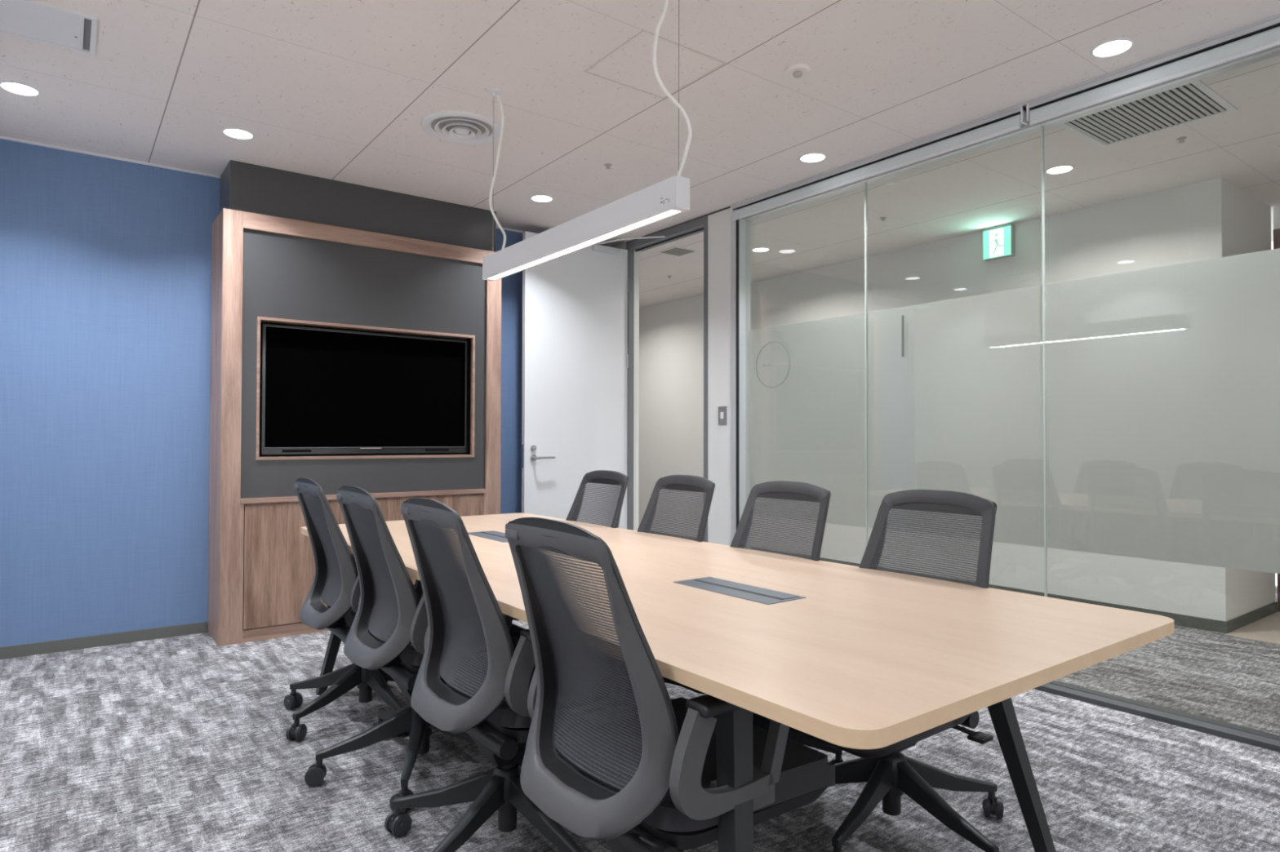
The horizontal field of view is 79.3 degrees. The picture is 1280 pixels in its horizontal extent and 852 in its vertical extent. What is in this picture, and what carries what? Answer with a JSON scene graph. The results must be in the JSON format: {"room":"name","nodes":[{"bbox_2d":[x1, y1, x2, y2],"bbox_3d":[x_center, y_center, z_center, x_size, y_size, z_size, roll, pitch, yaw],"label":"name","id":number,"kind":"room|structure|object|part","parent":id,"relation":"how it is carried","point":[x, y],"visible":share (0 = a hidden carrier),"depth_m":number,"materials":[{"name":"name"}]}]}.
{"room":"office","nodes":[
{"label":"office","id":0,"kind":"room"},
{"bbox_2d":[0,138,522,647],"bbox_3d":[-1.904,-0.129,5.107,4.268,2.700,0.120,1,-1,-37],"label":"wall","id":1,"kind":"structure","parent":0,"point":[105,264],"depth_m":4.26,"materials":[{"name":"blue paint"}]},
{"bbox_2d":[0,622,206,659],"bbox_3d":[-1.867,1.189,5.033,4.068,0.062,0.012,1,-1,-37],"label":"baseboard","id":2,"kind":"structure","parent":1,"relation":"attached to","point":[95,641],"depth_m":4.21,"materials":[{"name":"grey"}]},
{"bbox_2d":[0,135,524,233],"bbox_3d":[-1.862,-1.474,5.077,4.068,0.012,0.012,1,-1,-37],"label":"trim","id":3,"kind":"structure","parent":1,"relation":"attached to","point":[1,137],"depth_m":4.29,"materials":[{"name":"white paint"}]},
{"bbox_2d":[0,0,1279,308],"bbox_3d":[0.468,-1.523,5.245,8.200,0.100,10.600,1,-1,-37],"label":"ceiling","id":4,"kind":"structure","parent":0,"point":[342,91],"depth_m":3.54,"materials":[{"name":"tile"}]},
{"bbox_2d":[0,80,40,96],"bbox_3d":[-2.773,-1.506,3.450,0.152,0.004,0.152,1,-1,-37],"label":"recessed light","id":5,"kind":"object","parent":4,"relation":"in","point":[18,88],"visible":1,"depth_m":3.44,"materials":[{"name":"white paint"}]},
{"bbox_2d":[0,0,97,55],"bbox_3d":[-2.245,-1.512,2.896,0.336,0.010,0.330,1,-1,-37],"label":"air conditioner","id":6,"kind":"object","parent":4,"relation":"attached to","point":[32,20],"visible":1,"depth_m":2.90,"materials":[{"name":"white paint"}]},
{"bbox_2d":[221,127,254,139],"bbox_3d":[-2.059,-1.497,3.956,0.152,0.004,0.152,1,-1,-37],"label":"recessed light","id":7,"kind":"object","parent":4,"relation":"in","point":[236,133],"visible":1,"depth_m":3.95,"materials":[{"name":"white paint"}]},
{"bbox_2d":[420,111,501,145],"bbox_3d":[-0.893,-1.484,3.876,0.400,0.036,0.400,1,-1,-37],"label":"ceiling vent","id":8,"kind":"object","parent":4,"relation":"in","point":[459,127],"visible":1,"depth_m":3.85,"materials":[{"name":"white metal"}]},
{"bbox_2d":[529,195,553,202],"bbox_3d":[-0.637,-1.477,5.014,0.152,0.004,0.152,1,-1,-37],"label":"recessed light","id":9,"kind":"object","parent":4,"relation":"in","point":[540,198],"visible":1,"depth_m":5.01,"materials":[{"name":"white paint"}]},
{"bbox_2d":[482,0,691,280],"bbox_3d":[-0.263,-1.088,2.947,0.155,0.848,1.369,1,-1,-34],"label":"pendant lamp","id":10,"kind":"object","parent":4,"relation":"hanging from","point":[668,197],"visible":1,"depth_m":2.70,"materials":[{"name":"white metal"}]},
{"bbox_3d":[-0.641,-1.124,3.479,0.084,0.743,0.012,1,-1,-37],"label":"power cord","id":11,"kind":"part","parent":10,"relation":"part of","materials":[{"name":"white plastic"}]},
{"bbox_2d":[487,209,680,279],"bbox_3d":[-0.276,-0.667,2.931,0.036,0.004,1.303,1,-1,-37],"label":"diffuser","id":12,"kind":"object","parent":10,"relation":"attached to","point":[651,216],"depth_m":2.81,"materials":[{"name":"white plastic"}]},
{"bbox_3d":[0.102,-1.145,2.407,0.155,0.752,0.012,1,-1,-37],"label":"power cord","id":13,"kind":"part","parent":10,"relation":"part of","materials":[{"name":"white plastic"}]},
{"bbox_2d":[604,163,611,169],"bbox_3d":[-0.183,-1.478,4.397,0.044,0.021,0.044,1,-1,-37],"label":"ceiling sensor","id":14,"kind":"object","parent":4,"relation":"attached to","point":[607,165],"visible":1,"depth_m":4.39,"materials":[{"name":"grey plastic"}]},
{"bbox_2d":[583,30,726,98],"bbox_3d":[0.061,-1.506,3.241,0.435,0.002,0.420,1,-1,-37],"label":"access hatch","id":15,"kind":"object","parent":4,"relation":"attached to","point":[632,65],"visible":0.97,"depth_m":3.23,"materials":[{"name":"grey"}]},
{"bbox_2d":[657,246,697,256],"bbox_3d":[0.315,-1.450,6.417,0.240,0.008,0.240,1,-1,-37],"label":"panel","id":16,"kind":"object","parent":4,"relation":"attached to","point":[675,251],"visible":1,"depth_m":6.40,"materials":[{"name":"white paint"}]},
{"bbox_2d":[751,247,769,252],"bbox_3d":[0.995,-1.451,6.359,0.152,0.004,0.152,1,-1,-37],"label":"recessed light","id":17,"kind":"object","parent":4,"relation":"in","point":[758,249],"visible":1,"depth_m":6.36,"materials":[{"name":"white paint"}]},
{"bbox_2d":[785,63,810,78],"bbox_3d":[0.666,-1.490,3.260,0.104,0.031,0.104,1,-1,-37],"label":"smoke detector","id":18,"kind":"object","parent":4,"relation":"attached to","point":[797,70],"visible":1,"depth_m":3.24,"materials":[{"name":"plastic"}]},
{"bbox_2d":[799,152,826,163],"bbox_3d":[0.958,-1.486,4.279,0.152,0.004,0.152,1,-1,-37],"label":"recessed light","id":19,"kind":"object","parent":4,"relation":"in","point":[811,157],"visible":1,"depth_m":4.28,"materials":[{"name":"white paint"}]},
{"bbox_2d":[1044,164,1074,174],"bbox_3d":[2.424,-1.480,4.459,0.152,0.004,0.152,1,-1,-37],"label":"recessed light","id":20,"kind":"object","parent":4,"relation":"in","point":[1060,169],"visible":1,"depth_m":4.45,"materials":[{"name":"white paint"}]},
{"bbox_2d":[1089,38,1134,57],"bbox_3d":[1.881,-1.504,3.075,0.152,0.004,0.152,1,-1,-37],"label":"recessed light","id":21,"kind":"object","parent":4,"relation":"in","point":[1113,47],"visible":1,"depth_m":3.07,"materials":[{"name":"white glass"}]},
{"bbox_2d":[1057,80,1237,147],"bbox_3d":[2.405,-1.489,3.700,0.584,0.012,0.594,1,-1,-37],"label":"ceiling vent","id":22,"kind":"object","parent":4,"relation":"in","point":[1196,101],"visible":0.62,"depth_m":3.70,"materials":[{"name":"white metal"}]},
{"bbox_2d":[1176,137,1186,143],"bbox_3d":[2.804,-1.479,3.997,0.044,0.021,0.044,1,-1,-37],"label":"ceiling sensor","id":23,"kind":"object","parent":4,"relation":"attached to","point":[1180,139],"visible":1,"depth_m":3.99,"materials":[{"name":"grey plastic"}]},
{"bbox_2d":[0,586,1279,851],"bbox_3d":[0.463,1.275,5.199,8.200,0.104,10.600,1,-1,-37],"label":"floor","id":24,"kind":"structure","parent":0,"point":[180,744],"depth_m":2.70,"materials":[{"name":"grey carpet"}]},
{"bbox_2d":[284,477,422,741],"bbox_3d":[-1.113,0.700,3.213,0.717,0.980,0.694,1,-1,-37],"label":"office chair","id":25,"kind":"object","parent":24,"relation":"on","point":[336,580],"visible":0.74,"depth_m":3.08,"materials":[{"name":"grey plastic"}]},
{"bbox_3d":[-1.276,0.480,3.110,0.140,0.478,0.404,1,-1,-37],"label":"backrest","id":26,"kind":"part","parent":25,"relation":"part of","materials":[{"name":"grey fabric"}]},
{"bbox_3d":[-1.318,1.052,3.236,0.320,0.158,0.040,0,-1,10],"label":"leg","id":27,"kind":"part","parent":25,"relation":"part of","materials":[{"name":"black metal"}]},
{"bbox_3d":[-1.030,0.772,3.290,0.490,0.107,0.480,1,-1,-37],"label":"seat","id":28,"kind":"part","parent":25,"relation":"part of","materials":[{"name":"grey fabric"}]},
{"bbox_3d":[-0.984,0.650,3.028,0.303,0.226,0.073,1,-1,-37],"label":"armrest","id":29,"kind":"part","parent":25,"relation":"part of","materials":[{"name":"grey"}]},
{"bbox_2d":[207,160,501,646],"bbox_3d":[-1.741,-0.132,4.903,1.691,2.700,0.403,1,-1,-37],"label":"media cabinet","id":30,"kind":"object","parent":24,"relation":"on","point":[292,249],"visible":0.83,"depth_m":4.55,"materials":[{"name":"brown wood"}]},
{"bbox_3d":[-1.922,0.795,4.521,0.720,0.684,0.020,1,-1,-37],"label":"cabinet door","id":31,"kind":"part","parent":30,"relation":"part of","materials":[{"name":"brown wood"}]},
{"bbox_3d":[-1.748,-1.336,4.954,1.633,0.292,0.344,1,-1,-37],"label":"panel","id":32,"kind":"part","parent":30,"relation":"part of","materials":[{"name":"grey laminate"}]},
{"bbox_3d":[-1.643,-0.342,4.773,1.486,1.516,0.020,1,-1,-37],"label":"panel","id":33,"kind":"part","parent":30,"relation":"part of","materials":[{"name":"grey laminate"}]},
{"bbox_2d":[259,324,467,454],"bbox_3d":[-1.677,-0.204,4.824,1.260,0.752,0.054,1,-1,-37],"label":"television","id":34,"kind":"object","parent":30,"relation":"in","point":[323,391],"visible":1,"depth_m":4.77,"materials":[{"name":"black"}]},
{"bbox_3d":[-1.682,-0.204,4.830,1.260,0.752,0.038,1,-1,-37],"label":"casing","id":35,"kind":"part","parent":34,"relation":"part of","materials":[{"name":"black plastic"}]},
{"bbox_2d":[282,449,311,452],"bbox_3d":[-2.016,0.147,4.536,0.160,0.015,0.004,1,-1,-37],"label":"speaker grille","id":36,"kind":"object","parent":34,"relation":"attached to","point":[283,451],"depth_m":4.53,"materials":[{"name":"black plastic"}]},
{"bbox_2d":[425,448,448,451],"bbox_3d":[-1.328,0.157,5.051,0.160,0.015,0.004,1,-1,-37],"label":"speaker grille","id":37,"kind":"object","parent":34,"relation":"attached to","point":[426,450],"depth_m":5.05,"materials":[{"name":"black plastic"}]},
{"bbox_3d":[-1.675,-0.206,4.811,1.326,0.812,0.138,1,-1,-37],"label":"niche frame","id":38,"kind":"part","parent":30,"relation":"part of","materials":[{"name":"brown wood"}]},
{"bbox_3d":[-1.743,-1.144,4.921,1.486,0.092,0.397,1,-1,-37],"label":"frame rail","id":39,"kind":"part","parent":30,"relation":"part of","materials":[{"name":"brown wood"}]},
{"bbox_3d":[-1.343,0.803,4.955,0.719,0.684,0.020,1,-1,-37],"label":"cabinet door","id":40,"kind":"part","parent":30,"relation":"part of","materials":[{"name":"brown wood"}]},
{"bbox_2d":[304,485,524,813],"bbox_3d":[-0.767,0.692,2.714,0.750,0.980,0.685,1,-1,-37],"label":"office chair","id":41,"kind":"object","parent":24,"relation":"on","point":[388,603],"visible":0.67,"depth_m":2.56,"materials":[{"name":"grey plastic"}]},
{"bbox_3d":[-0.896,0.472,2.595,0.140,0.478,0.404,1,-1,-37],"label":"backrest","id":42,"kind":"part","parent":41,"relation":"part of","materials":[{"name":"grey fabric"}]},
{"bbox_3d":[-0.738,1.041,2.508,0.040,0.158,0.320,0,-1,-7],"label":"leg","id":43,"kind":"part","parent":41,"relation":"part of","materials":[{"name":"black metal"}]},
{"bbox_3d":[-0.605,0.642,2.513,0.303,0.226,0.073,1,-1,-37],"label":"armrest","id":44,"kind":"part","parent":41,"relation":"part of","materials":[{"name":"grey plastic"}]},
{"bbox_3d":[-0.651,0.764,2.774,0.490,0.107,0.480,1,-1,-37],"label":"seat","id":45,"kind":"part","parent":41,"relation":"part of","materials":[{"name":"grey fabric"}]},
{"bbox_3d":[-0.581,1.044,2.654,0.320,0.158,0.040,0,-1,11],"label":"leg","id":46,"kind":"part","parent":41,"relation":"part of","materials":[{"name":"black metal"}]},
{"bbox_2d":[384,497,583,851],"bbox_3d":[-0.335,0.684,2.160,0.714,0.980,0.697,1,-1,-37],"label":"office chair","id":47,"kind":"object","parent":24,"relation":"on","point":[484,695],"visible":0.79,"depth_m":2.04,"materials":[{"name":"grey plastic"}]},
{"bbox_3d":[-0.550,1.036,2.194,0.320,0.158,0.040,0,-1,10],"label":"leg","id":48,"kind":"part","parent":47,"relation":"part of","materials":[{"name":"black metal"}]},
{"bbox_3d":[-0.508,0.464,2.068,0.140,0.478,0.404,1,-1,-37],"label":"backrest","id":49,"kind":"part","parent":47,"relation":"part of","materials":[{"name":"grey fabric"}]},
{"bbox_3d":[-0.502,0.640,2.367,0.303,0.226,0.073,1,-1,-37],"label":"armrest","id":50,"kind":"part","parent":47,"relation":"part of","materials":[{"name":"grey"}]},
{"bbox_3d":[-0.262,0.756,2.247,0.490,0.107,0.480,1,-1,-37],"label":"seat","id":51,"kind":"part","parent":47,"relation":"part of","materials":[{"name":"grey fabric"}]},
{"bbox_3d":[-0.216,0.634,1.985,0.303,0.226,0.073,1,-1,-37],"label":"armrest","id":52,"kind":"part","parent":47,"relation":"part of","materials":[{"name":"grey plastic"}]},
{"bbox_2d":[513,470,628,620],"bbox_3d":[-0.384,0.710,3.725,0.734,0.980,0.698,1,-1,-37],"label":"office chair","id":53,"kind":"object","parent":24,"relation":"on","point":[607,513],"visible":0.18,"depth_m":3.83,"materials":[{"name":"grey"}]},
{"bbox_3d":[-0.223,0.494,3.823,0.140,0.478,0.404,1,-1,-37],"label":"backrest","id":54,"kind":"part","parent":53,"relation":"part of","materials":[{"name":"grey fabric"}]},
{"bbox_2d":[505,517,835,851],"bbox_3d":[0.044,0.676,1.658,0.708,0.980,0.709,1,-1,-37],"label":"office chair","id":55,"kind":"object","parent":24,"relation":"on","point":[633,769],"visible":0.98,"depth_m":1.51,"materials":[{"name":"grey plastic"}]},
{"bbox_3d":[-0.118,0.632,1.855,0.303,0.226,0.073,1,-1,-37],"label":"armrest","id":56,"kind":"part","parent":55,"relation":"part of","materials":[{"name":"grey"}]},
{"bbox_3d":[-0.124,0.456,1.555,0.140,0.478,0.404,1,-1,-37],"label":"backrest","id":57,"kind":"part","parent":55,"relation":"part of","materials":[{"name":"grey fabric"}]},
{"bbox_3d":[0.121,0.748,1.735,0.490,0.107,0.480,1,-1,-37],"label":"seat","id":58,"kind":"part","parent":55,"relation":"part of","materials":[{"name":"grey fabric"}]},
{"bbox_3d":[0.167,0.626,1.473,0.303,0.226,0.073,1,-1,-37],"label":"armrest","id":59,"kind":"part","parent":55,"relation":"part of","materials":[{"name":"grey plastic"}]},
{"bbox_2d":[636,475,715,685],"bbox_3d":[-0.024,0.702,3.202,0.699,0.980,0.713,1,-1,-42],"label":"office chair","id":60,"kind":"object","parent":24,"relation":"on","point":[684,483],"visible":0.13,"depth_m":3.35,"materials":[{"name":"grey"}]},
{"bbox_3d":[0.188,1.055,3.242,0.320,0.158,0.040,0,-1,-5],"label":"leg","id":61,"kind":"part","parent":60,"relation":"part of","materials":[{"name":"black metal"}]},
{"bbox_3d":[0.145,0.486,3.339,0.140,0.478,0.404,1,-1,-37],"label":"backrest","id":62,"kind":"part","parent":60,"relation":"part of","materials":[{"name":"grey fabric"}]},
{"bbox_2d":[301,513,1173,851],"bbox_3d":[-0.174,0.823,2.731,1.198,0.723,3.217,1,-1,-37],"label":"conference table","id":63,"kind":"object","parent":24,"relation":"on","point":[837,654],"visible":0.66,"depth_m":1.69,"materials":[{"name":"brown wood"}]},
{"bbox_3d":[-1.318,0.848,3.433,0.261,0.692,0.076,0,-1,16],"label":"leg","id":64,"kind":"part","parent":63,"relation":"part of","materials":[{"name":"black metal"}]},
{"bbox_3d":[-0.607,0.475,3.312,0.144,0.006,0.380,1,-1,-37],"label":"cable lid","id":65,"kind":"part","parent":63,"relation":"part of","materials":[{"name":"grey metal"}]},
{"bbox_3d":[0.184,0.818,1.438,0.076,0.692,0.261,0,-1,0],"label":"leg","id":66,"kind":"part","parent":63,"relation":"part of","materials":[{"name":"black metal"}]},
{"bbox_3d":[0.268,0.457,2.150,0.144,0.006,0.380,1,-1,-37],"label":"cable lid","id":67,"kind":"part","parent":63,"relation":"part of","materials":[{"name":"grey metal"}]},
{"bbox_3d":[0.969,0.829,2.029,0.261,0.692,0.076,0,-1,16],"label":"leg","id":68,"kind":"part","parent":63,"relation":"part of","materials":[{"name":"black metal"}]},
{"bbox_2d":[662,480,844,764],"bbox_3d":[0.349,0.695,2.756,0.737,0.980,0.699,1,-1,-37],"label":"office chair","id":69,"kind":"object","parent":24,"relation":"on","point":[787,491],"visible":0.24,"depth_m":2.84,"materials":[{"name":"grey fabric"}]},
{"bbox_3d":[0.509,0.479,2.853,0.140,0.478,0.404,1,-1,-37],"label":"backrest","id":70,"kind":"part","parent":69,"relation":"part of","materials":[{"name":"grey fabric"}]},
{"bbox_3d":[0.535,1.046,2.663,0.320,0.158,0.040,0,-1,25],"label":"leg","id":71,"kind":"part","parent":69,"relation":"part of","materials":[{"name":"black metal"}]},
{"bbox_2d":[766,488,1004,851],"bbox_3d":[0.735,0.687,2.239,0.726,0.980,0.689,1,-1,-37],"label":"office chair","id":72,"kind":"object","parent":24,"relation":"on","point":[888,774],"visible":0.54,"depth_m":2.28,"materials":[{"name":"grey"}]},
{"bbox_3d":[0.570,1.040,2.334,0.320,0.158,0.040,0,-1,24],"label":"leg","id":73,"kind":"part","parent":72,"relation":"part of","materials":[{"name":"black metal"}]},
{"bbox_3d":[0.629,0.756,2.183,0.490,0.107,0.480,1,-1,-37],"label":"seat","id":74,"kind":"part","parent":72,"relation":"part of","materials":[{"name":"grey fabric"}]},
{"bbox_3d":[0.875,0.471,2.372,0.140,0.478,0.404,1,-1,-37],"label":"backrest","id":75,"kind":"part","parent":72,"relation":"part of","materials":[{"name":"grey fabric"}]},
{"bbox_3d":[0.863,0.829,2.149,0.059,0.039,0.221,1,-1,-42],"label":"lever","id":76,"kind":"part","parent":72,"relation":"part of","materials":[{"name":"black plastic"}]},
{"bbox_2d":[613,208,730,546],"bbox_3d":[0.231,-0.115,5.742,0.110,2.700,1.423,1,-1,-37],"label":"wall","id":77,"kind":"structure","parent":0,"point":[718,223],"depth_m":5.26,"materials":[{"name":"white paint"}]},
{"bbox_2d":[626,215,707,542],"bbox_3d":[0.226,-0.109,5.752,0.124,2.688,0.965,1,-1,-37],"label":"door frame","id":78,"kind":"structure","parent":77,"relation":"in","point":[700,223],"depth_m":6.06,"materials":[{"name":"grey metal"}]},
{"bbox_2d":[521,231,665,528],"bbox_3d":[-0.331,-0.096,5.638,0.926,2.641,0.510,1,-1,-37],"label":"door","id":79,"kind":"structure","parent":78,"relation":"attached to","point":[575,356],"depth_m":5.78,"materials":[{"name":"white"}]},
{"bbox_3d":[-0.841,0.215,5.544,0.003,0.170,0.022,1,-1,-37],"label":"lock plate","id":80,"kind":"part","parent":79,"relation":"part of","materials":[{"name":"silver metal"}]},
{"bbox_3d":[-0.702,0.231,5.581,0.172,0.048,0.068,1,-1,-37],"label":"handle","id":81,"kind":"part","parent":79,"relation":"part of","materials":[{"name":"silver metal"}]},
{"bbox_3d":[-0.079,-1.400,5.782,0.542,0.028,0.087,0,-1,18],"label":"closer arm","id":82,"kind":"part","parent":79,"relation":"part of","materials":[{"name":"silver metal"}]},
{"bbox_2d":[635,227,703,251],"bbox_3d":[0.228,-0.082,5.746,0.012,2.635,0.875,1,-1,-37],"label":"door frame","id":83,"kind":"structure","parent":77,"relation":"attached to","point":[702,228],"depth_m":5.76,"materials":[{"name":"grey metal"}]},
{"bbox_2d":[626,206,730,243],"bbox_3d":[0.301,-1.460,5.678,0.124,0.012,1.205,1,-1,-37],"label":"trim","id":84,"kind":"structure","parent":77,"relation":"attached to","point":[727,207],"depth_m":5.54,"materials":[{"name":"grey metal"}]},
{"bbox_2d":[718,406,726,424],"bbox_3d":[0.555,-0.071,5.207,0.010,0.124,0.080,1,-1,-37],"label":"light switch","id":85,"kind":"object","parent":77,"relation":"attached to","point":[722,410],"visible":1,"depth_m":5.20,"materials":[{"name":"grey plastic"}]},
{"bbox_2d":[730,209,741,543],"bbox_3d":[0.671,-0.129,5.158,0.128,2.666,0.050,1,-1,-37],"label":"trim","id":86,"kind":"structure","parent":77,"relation":"attached to","point":[733,224],"depth_m":5.12,"materials":[{"name":"silver metal"}]},
{"bbox_2d":[736,219,738,528],"bbox_3d":[0.644,-0.086,5.098,0.017,2.578,0.012,1,-1,-37],"label":"trim","id":87,"kind":"structure","parent":77,"relation":"attached to","point":[737,220],"depth_m":5.10,"materials":[{"name":"black metal"}]},
{"bbox_2d":[738,219,751,548],"bbox_3d":[0.694,-0.085,5.136,0.107,2.578,0.012,1,-1,-37],"label":"trim","id":88,"kind":"structure","parent":77,"relation":"attached to","point":[744,259],"depth_m":5.13,"materials":[{"name":"silver metal"}]},
{"bbox_2d":[749,182,868,546],"bbox_3d":[0.995,-0.091,4.749,0.015,2.578,0.964,1,-1,-37],"label":"glass panel","id":89,"kind":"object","parent":77,"relation":"in","point":[811,428],"depth_m":4.66,"materials":[{"name":"clear glass"}]},
{"bbox_2d":[755,342,790,387],"bbox_3d":[0.848,-0.392,4.939,0.002,0.296,0.296,1,-1,-37],"label":"ring emblem","id":90,"kind":"object","parent":89,"relation":"attached to","point":[770,342],"visible":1,"depth_m":4.95,"materials":[{"name":"grey"}]},
{"bbox_2d":[867,125,1047,596],"bbox_3d":[1.579,-0.103,3.968,0.015,2.578,0.989,1,-1,-37],"label":"glass panel","id":91,"kind":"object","parent":77,"relation":"in","point":[963,409],"depth_m":3.89,"materials":[{"name":"clear glass"}]},
{"bbox_2d":[730,106,1027,221],"bbox_3d":[1.209,-1.423,4.375,0.061,0.102,1.950,1,-1,-37],"label":"roller blind","id":92,"kind":"object","parent":91,"relation":"attached to","point":[1011,120],"visible":0.95,"depth_m":4.15,"materials":[{"name":"silver metal"}]},
{"bbox_2d":[901,315,904,356],"bbox_3d":[1.421,-0.486,4.172,0.006,0.225,0.013,1,-1,-37],"label":"door pull","id":93,"kind":"object","parent":91,"relation":"attached to","point":[902,316],"visible":1,"depth_m":4.17,"materials":[{"name":"grey metal"}]},
{"bbox_2d":[1026,17,1279,124],"bbox_3d":[2.394,-1.447,2.792,0.061,0.102,1.965,1,-1,-37],"label":"roller blind","id":94,"kind":"object","parent":91,"relation":"attached to","point":[1266,35],"visible":1,"depth_m":3.13,"materials":[{"name":"silver metal"}]},
{"bbox_2d":[729,13,1279,207],"bbox_3d":[2.167,-1.498,3.172,0.140,0.012,5.045,1,-1,-37],"label":"trim","id":95,"kind":"structure","parent":77,"relation":"attached to","point":[1024,104],"depth_m":3.51,"materials":[{"name":"silver metal"}]},
{"bbox_2d":[741,44,1279,222],"bbox_3d":[2.190,-1.448,3.189,0.075,0.088,5.045,1,-1,-37],"label":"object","id":96,"kind":"structure","parent":77,"relation":"attached to","point":[1274,51],"depth_m":3.57,"materials":[{"name":"silver metal"}]},
{"bbox_2d":[1034,680,1279,752],"bbox_3d":[2.175,1.185,3.137,0.132,0.022,5.045,1,-1,-37],"label":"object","id":97,"kind":"structure","parent":77,"relation":"attached to","point":[1241,734],"depth_m":3.13,"materials":[{"name":"grey metal"}]},
{"bbox_2d":[1044,248,1279,573],"bbox_3d":[2.171,-0.115,3.177,0.015,2.578,0.988,1,-1,-37],"label":"glass panel","id":98,"kind":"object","parent":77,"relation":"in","point":[1162,384],"depth_m":3.18,"materials":[{"name":"clear glass"}]},
{"bbox_2d":[638,177,1275,621],"bbox_3d":[1.583,-0.077,7.860,0.950,2.700,7.515,1,-1,-37],"label":"wall","id":99,"kind":"structure","parent":0,"point":[1215,218],"depth_m":5.56,"materials":[{"name":"white paint"}]},
{"bbox_2d":[650,530,1277,634],"bbox_3d":[1.579,1.238,7.831,0.960,0.070,7.525,1,-1,-37],"label":"baseboard","id":100,"kind":"structure","parent":99,"relation":"attached to","point":[1203,624],"depth_m":4.85,"materials":[{"name":"grey"}]},
{"bbox_2d":[982,222,1014,261],"bbox_3d":[2.625,-1.344,5.652,0.055,0.230,0.216,1,-1,-37],"label":"exit sign","id":101,"kind":"object","parent":99,"relation":"attached to","point":[998,242],"visible":1,"depth_m":5.62,"materials":[{"name":"green plastic"}]},
{"bbox_3d":[2.603,-1.338,5.638,0.001,0.198,0.107,1,-1,-37],"label":"lit doorway","id":102,"kind":"part","parent":101,"relation":"part of","materials":[{"name":"white plastic"}]},
{"bbox_2d":[1273,206,1279,229],"bbox_3d":[5.159,-0.134,4.042,0.100,2.700,2.885,1,-1,-37],"label":"wall","id":103,"kind":"structure","parent":0,"point":[1276,210],"depth_m":5.17,"materials":[{"name":"white paint"}]},
{"bbox_2d":[1273,228,1279,612],"bbox_3d":[4.572,-0.048,4.686,0.055,2.534,1.122,1,-1,-37],"label":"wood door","id":104,"kind":"structure","parent":103,"relation":"in","point":[1276,232],"depth_m":5.12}
]}

